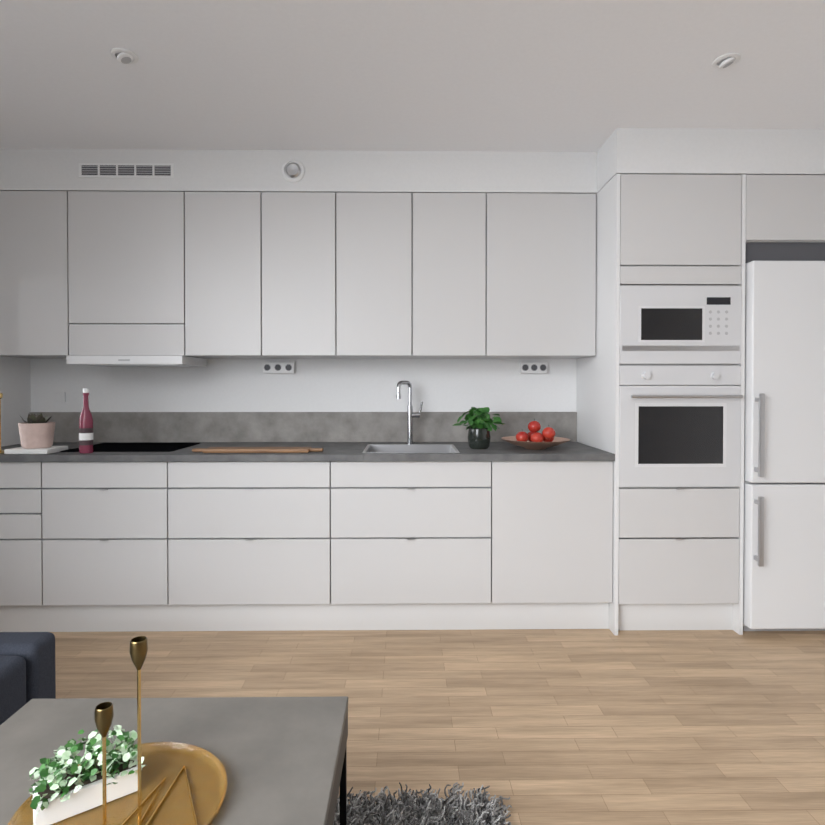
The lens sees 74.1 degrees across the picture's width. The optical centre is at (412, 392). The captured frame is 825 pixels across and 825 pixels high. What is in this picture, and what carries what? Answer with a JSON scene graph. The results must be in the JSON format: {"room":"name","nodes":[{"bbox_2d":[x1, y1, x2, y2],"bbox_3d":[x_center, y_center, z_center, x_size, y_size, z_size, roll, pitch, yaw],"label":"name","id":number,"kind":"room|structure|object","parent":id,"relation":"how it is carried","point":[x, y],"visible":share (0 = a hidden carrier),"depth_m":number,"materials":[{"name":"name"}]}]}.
{"room":"kitchen","nodes":[
{"label":"kitchen","id":0,"kind":"room"},
{"bbox_2d":[0,356,30,446],"bbox_3d":[-2.295,-0.019,0.018,0.100,2.500,6.500,0,1,-1],"label":"wall","id":1,"kind":"structure","parent":0,"point":[15,386],"depth_m":3.13,"materials":[{"name":"paint"}]},
{"bbox_2d":[0,149,596,193],"bbox_3d":[-0.644,-1.194,3.103,3.280,0.219,0.347,0,1,-1],"label":"soffit","id":2,"kind":"structure","parent":0,"point":[412,172],"depth_m":2.93,"materials":[{"name":"paint"}]},
{"bbox_2d":[79,163,173,177],"bbox_3d":[-1.528,-1.188,2.914,0.503,0.076,0.007,0,1,-1],"label":"air vent grille","id":3,"kind":"object","parent":2,"relation":"attached to","point":[126,170],"visible":1,"depth_m":2.91,"materials":[{"name":"white plastic"}]},
{"bbox_2d":[282,159,304,181],"bbox_3d":[-0.639,-1.192,2.920,0.124,0.124,0.018,0,1,-1],"label":"air vent","id":4,"kind":"object","parent":2,"relation":"attached to","point":[293,170],"visible":1,"depth_m":2.92,"materials":[{"name":"white plastic"}]},
{"bbox_2d":[30,359,576,411],"bbox_3d":[0.353,-0.057,3.352,5.480,2.500,0.100,0,1,-1],"label":"wall","id":5,"kind":"structure","parent":0,"point":[351,385],"depth_m":3.29,"materials":[{"name":"paint"}]},
{"bbox_2d":[0,191,67,358],"bbox_3d":[-2.063,-0.643,3.088,0.437,0.876,0.348,0,1,-1],"label":"upper cabinet","id":6,"kind":"object","parent":5,"relation":"attached to","point":[33,224],"depth_m":2.92,"materials":[{"name":"grey"}]},
{"bbox_2d":[68,191,187,355],"bbox_3d":[-1.535,-0.643,3.095,0.620,0.876,0.348,0,1,-1],"label":"upper cabinet","id":7,"kind":"object","parent":5,"relation":"attached to","point":[128,292],"depth_m":2.92,"materials":[{"name":"grey laminate"}]},
{"bbox_2d":[66,355,206,366],"bbox_3d":[-1.534,-0.177,3.082,0.612,0.049,0.364,0,1,-1],"label":"range hood","id":8,"kind":"object","parent":7,"relation":"attached to","point":[133,361],"visible":1,"depth_m":2.90,"materials":[{"name":"white metal"}]},
{"bbox_2d":[184,192,263,358],"bbox_3d":[-1.020,-0.643,3.101,0.410,0.876,0.348,0,1,-1],"label":"upper cabinet","id":9,"kind":"object","parent":5,"relation":"attached to","point":[224,231],"depth_m":2.93,"materials":[{"name":"grey laminate"}]},
{"bbox_2d":[262,362,294,372],"bbox_3d":[-0.801,-0.152,3.266,0.190,0.067,0.035,0,1,-1],"label":"electrical outlet","id":10,"kind":"object","parent":5,"relation":"attached to","point":[278,367],"visible":1,"depth_m":3.25,"materials":[{"name":"white plastic"}]},
{"bbox_2d":[264,192,339,358],"bbox_3d":[-0.615,-0.643,3.106,0.400,0.876,0.348,0,1,-1],"label":"upper cabinet","id":11,"kind":"object","parent":5,"relation":"attached to","point":[271,275],"depth_m":2.93,"materials":[{"name":"grey"}]},
{"bbox_2d":[340,192,415,358],"bbox_3d":[-0.210,-0.643,3.111,0.410,0.876,0.348,0,1,-1],"label":"upper cabinet","id":12,"kind":"object","parent":5,"relation":"attached to","point":[378,230],"depth_m":2.94,"materials":[{"name":"grey laminate"}]},
{"bbox_2d":[416,193,487,358],"bbox_3d":[0.195,-0.643,3.117,0.400,0.876,0.348,0,1,-1],"label":"upper cabinet","id":13,"kind":"object","parent":5,"relation":"attached to","point":[452,228],"depth_m":2.94,"materials":[{"name":"grey wood"}]},
{"bbox_2d":[520,362,546,372],"bbox_3d":[0.729,-0.152,3.286,0.160,0.067,0.035,0,1,-1],"label":"electrical outlet","id":14,"kind":"object","parent":5,"relation":"attached to","point":[533,367],"visible":1,"depth_m":3.27,"materials":[{"name":"white plastic"}]},
{"bbox_2d":[488,193,595,358],"bbox_3d":[0.694,-0.643,3.123,0.597,0.876,0.348,0,1,-1],"label":"upper cabinet","id":15,"kind":"object","parent":5,"relation":"attached to","point":[542,246],"depth_m":2.95,"materials":[{"name":"grey wood"}]},
{"bbox_2d":[0,0,824,151],"bbox_3d":[0.395,-1.319,0.038,5.480,0.100,6.700,0,1,-1],"label":"ceiling","id":16,"kind":"structure","parent":0,"point":[486,75],"depth_m":2.20,"materials":[{"name":"paint"}]},
{"bbox_2d":[110,48,138,64],"bbox_3d":[-1.101,-1.282,2.089,0.096,0.033,0.096,0,1,-1],"label":"recessed light","id":17,"kind":"object","parent":16,"relation":"in","point":[126,56],"visible":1,"depth_m":2.07,"materials":[{"name":"white plastic"}]},
{"bbox_2d":[712,52,740,68],"bbox_3d":[1.218,-1.282,2.119,0.096,0.033,0.096,0,1,-1],"label":"recessed light","id":18,"kind":"object","parent":16,"relation":"in","point":[733,58],"visible":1,"depth_m":2.10,"materials":[{"name":"white plastic"}]},
{"bbox_2d":[50,629,824,824],"bbox_3d":[0.395,1.281,0.067,5.480,0.100,6.700,0,1,-1],"label":"floor","id":19,"kind":"structure","parent":0,"point":[609,727],"depth_m":2.13,"materials":[{"name":"brown wood"}]},
{"bbox_2d":[0,464,43,631],"bbox_3d":[-2.053,0.769,2.979,0.454,0.858,0.596,0,1,-1],"label":"base cabinet","id":20,"kind":"object","parent":19,"relation":"on","point":[21,485],"depth_m":2.68,"materials":[{"name":"white"}]},
{"bbox_2d":[0,632,55,724],"bbox_3d":[-1.686,0.900,0.996,1.082,0.640,1.569,0,1,-1],"label":"sofa","id":21,"kind":"object","parent":19,"relation":"on","point":[27,668],"visible":0.42,"depth_m":1.67,"materials":[{"name":"fabric"}]},
{"bbox_2d":[44,464,167,631],"bbox_3d":[-1.519,0.769,2.986,0.615,0.858,0.596,0,1,-1],"label":"base cabinet","id":22,"kind":"object","parent":19,"relation":"on","point":[106,525],"depth_m":2.69,"materials":[{"name":"white laminate"}]},
{"bbox_2d":[168,464,331,630],"bbox_3d":[-0.811,0.769,2.995,0.800,0.858,0.596,0,1,-1],"label":"base cabinet","id":23,"kind":"object","parent":19,"relation":"on","point":[250,545],"depth_m":2.70,"materials":[{"name":"white laminate"}]},
{"bbox_2d":[0,440,614,463],"bbox_3d":[-0.642,0.315,2.982,3.276,0.035,0.616,0,1,-1],"label":"countertop","id":24,"kind":"structure","parent":23,"relation":"on","point":[334,451],"depth_m":2.69,"materials":[{"name":"grey stone"}]},
{"bbox_2d":[0,393,3,453],"bbox_3d":[-2.099,0.150,2.728,0.148,0.300,0.068,0,1,6],"label":"brass candlesticks","id":25,"kind":"object","parent":24,"relation":"on","point":[1,450],"visible":0.92,"depth_m":2.72,"materials":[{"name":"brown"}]},
{"bbox_2d":[4,446,67,453],"bbox_3d":[-1.895,0.287,2.757,0.210,0.024,0.170,0,1,-1],"label":"books","id":26,"kind":"object","parent":24,"relation":"on","point":[47,450],"visible":0.81,"depth_m":2.67,"materials":[{"name":"white paper"}]},
{"bbox_2d":[18,413,54,448],"bbox_3d":[-1.895,0.186,2.756,0.156,0.177,0.156,0,1,-1],"label":"potted succulent","id":27,"kind":"object","parent":26,"relation":"on","point":[36,431],"visible":1,"depth_m":2.71,"materials":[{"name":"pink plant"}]},
{"bbox_2d":[79,388,93,452],"bbox_3d":[-1.635,0.135,2.734,0.064,0.328,0.064,0,1,-1],"label":"swing-top bottle","id":28,"kind":"object","parent":24,"relation":"on","point":[86,438],"visible":1,"depth_m":2.71,"materials":[{"name":"red glass"}]},
{"bbox_2d":[60,443,199,451],"bbox_3d":[-1.513,0.294,2.979,0.560,0.005,0.405,0,1,-1],"label":"cooktop","id":29,"kind":"object","parent":24,"relation":"in","point":[135,447],"visible":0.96,"depth_m":2.93,"materials":[{"name":"black glass"}]},
{"bbox_2d":[192,447,322,452],"bbox_3d":[-0.785,0.289,2.776,0.660,0.020,0.100,0,1,-1],"label":"serving board","id":30,"kind":"object","parent":24,"relation":"on","point":[257,450],"visible":0.98,"depth_m":2.73,"materials":[{"name":"brown wood"}]},
{"bbox_2d":[396,380,422,443],"bbox_3d":[-0.015,0.112,3.132,0.155,0.366,0.128,0,1,-1],"label":"faucet","id":31,"kind":"object","parent":24,"relation":"on","point":[411,415],"visible":1,"depth_m":3.16,"materials":[{"name":"silver metal"}]},
{"bbox_2d":[360,444,459,451],"bbox_3d":[-0.010,0.387,2.930,0.489,0.182,0.389,0,1,-1],"label":"sink","id":32,"kind":"object","parent":24,"relation":"in","point":[367,447],"depth_m":3.11,"materials":[{"name":"silver metal"}]},
{"bbox_2d":[453,407,504,448],"bbox_3d":[0.356,0.186,2.948,0.278,0.223,0.201,0,1,-1],"label":"potted plant","id":33,"kind":"object","parent":24,"relation":"on","point":[479,436],"visible":1,"depth_m":2.90,"materials":[{"name":"grey"}]},
{"bbox_2d":[501,436,569,449],"bbox_3d":[0.658,0.271,2.929,0.362,0.052,0.362,0,1,-1],"label":"fruit bowl","id":34,"kind":"object","parent":24,"relation":"on","point":[556,441],"visible":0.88,"depth_m":2.83,"materials":[{"name":"brown wood"}]},
{"bbox_2d":[516,419,555,441],"bbox_3d":[0.658,0.204,2.929,0.210,0.132,0.170,0,1,-1],"label":"apples","id":35,"kind":"object","parent":34,"relation":"in","point":[535,435],"visible":0.85,"depth_m":2.90,"materials":[{"name":"red food"}]},
{"bbox_2d":[332,460,495,629],"bbox_3d":[-0.011,0.768,3.005,0.800,0.858,0.596,0,1,-1],"label":"base cabinet","id":36,"kind":"object","parent":19,"relation":"on","point":[367,521],"depth_m":2.71,"materials":[{"name":"white"}]},
{"bbox_2d":[333,782,511,824],"bbox_3d":[-0.422,1.219,0.791,1.345,0.001,1.570,0,1,-1],"label":"rug","id":37,"kind":"object","parent":19,"relation":"on","point":[429,808],"visible":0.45,"depth_m":1.53,"materials":[{"name":"grey carpet"}]},
{"bbox_2d":[0,696,347,824],"bbox_3d":[-0.551,0.994,0.780,0.793,0.442,1.196,0,1,-1],"label":"coffee table","id":38,"kind":"object","parent":37,"relation":"on","point":[283,760],"visible":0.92,"depth_m":1.21,"materials":[{"name":"concrete"}]},
{"bbox_2d":[8,742,226,824],"bbox_3d":[-0.532,0.761,1.004,0.366,0.017,0.344,0,1,-1],"label":"oval tray","id":39,"kind":"object","parent":38,"relation":"on","point":[206,774],"visible":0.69,"depth_m":1.04,"materials":[{"name":"gold metal"}]},
{"bbox_2d":[29,725,144,824],"bbox_3d":[-0.609,0.706,1.025,0.186,0.114,0.115,0,1,-36],"label":"potted plant","id":40,"kind":"object","parent":39,"relation":"on","point":[74,788],"visible":1,"depth_m":1.00,"materials":[{"name":"green plant"}]},
{"bbox_2d":[94,636,197,824],"bbox_3d":[-0.455,0.592,1.009,0.160,0.343,0.205,0,1,-1],"label":"candle holders","id":41,"kind":"object","parent":39,"relation":"on","point":[104,711],"visible":1,"depth_m":0.93,"materials":[{"name":"brown metal"}]},
{"bbox_2d":[496,460,614,628],"bbox_3d":[0.692,0.768,3.014,0.607,0.858,0.596,0,1,-1],"label":"base cabinet","id":42,"kind":"object","parent":19,"relation":"on","point":[554,518],"depth_m":2.72,"materials":[{"name":"white laminate"}]},
{"bbox_2d":[576,174,824,634],"bbox_3d":[1.637,0.059,3.002,1.280,2.277,0.628,0,1,-1],"label":"housing","id":43,"kind":"object","parent":19,"relation":"on","point":[677,562],"visible":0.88,"depth_m":2.70,"materials":[{"name":"white wood"}]},
{"bbox_2d":[619,286,740,363],"bbox_3d":[1.319,-0.337,2.873,0.601,0.383,0.375,0,1,-1],"label":"microwave","id":44,"kind":"object","parent":43,"relation":"in","point":[680,324],"visible":0.94,"depth_m":2.69,"materials":[{"name":"white painted metal"},{"name":"black glass"},{"name":"steel"}]},
{"bbox_2d":[619,366,742,486],"bbox_3d":[1.318,0.162,2.950,0.601,0.598,0.613,0,1,-1],"label":"oven","id":45,"kind":"object","parent":43,"relation":"in","point":[679,426],"visible":0.92,"depth_m":2.69,"materials":[{"name":"white enamel"},{"name":"black glass"},{"name":"brushed steel"}]},
{"bbox_2d":[743,261,824,630],"bbox_3d":[1.948,0.276,2.951,0.600,1.845,0.680,0,1,-1],"label":"fridge","id":46,"kind":"object","parent":19,"relation":"on","point":[784,508],"visible":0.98,"depth_m":2.66,"materials":[{"name":"white metal"}]},
{"bbox_2d":[596,128,824,193],"bbox_3d":[1.997,-1.193,3.000,2.000,0.219,0.620,0,1,-1],"label":"soffit","id":47,"kind":"structure","parent":0,"point":[690,151],"depth_m":2.68,"materials":[{"name":"paint"}]}
]}

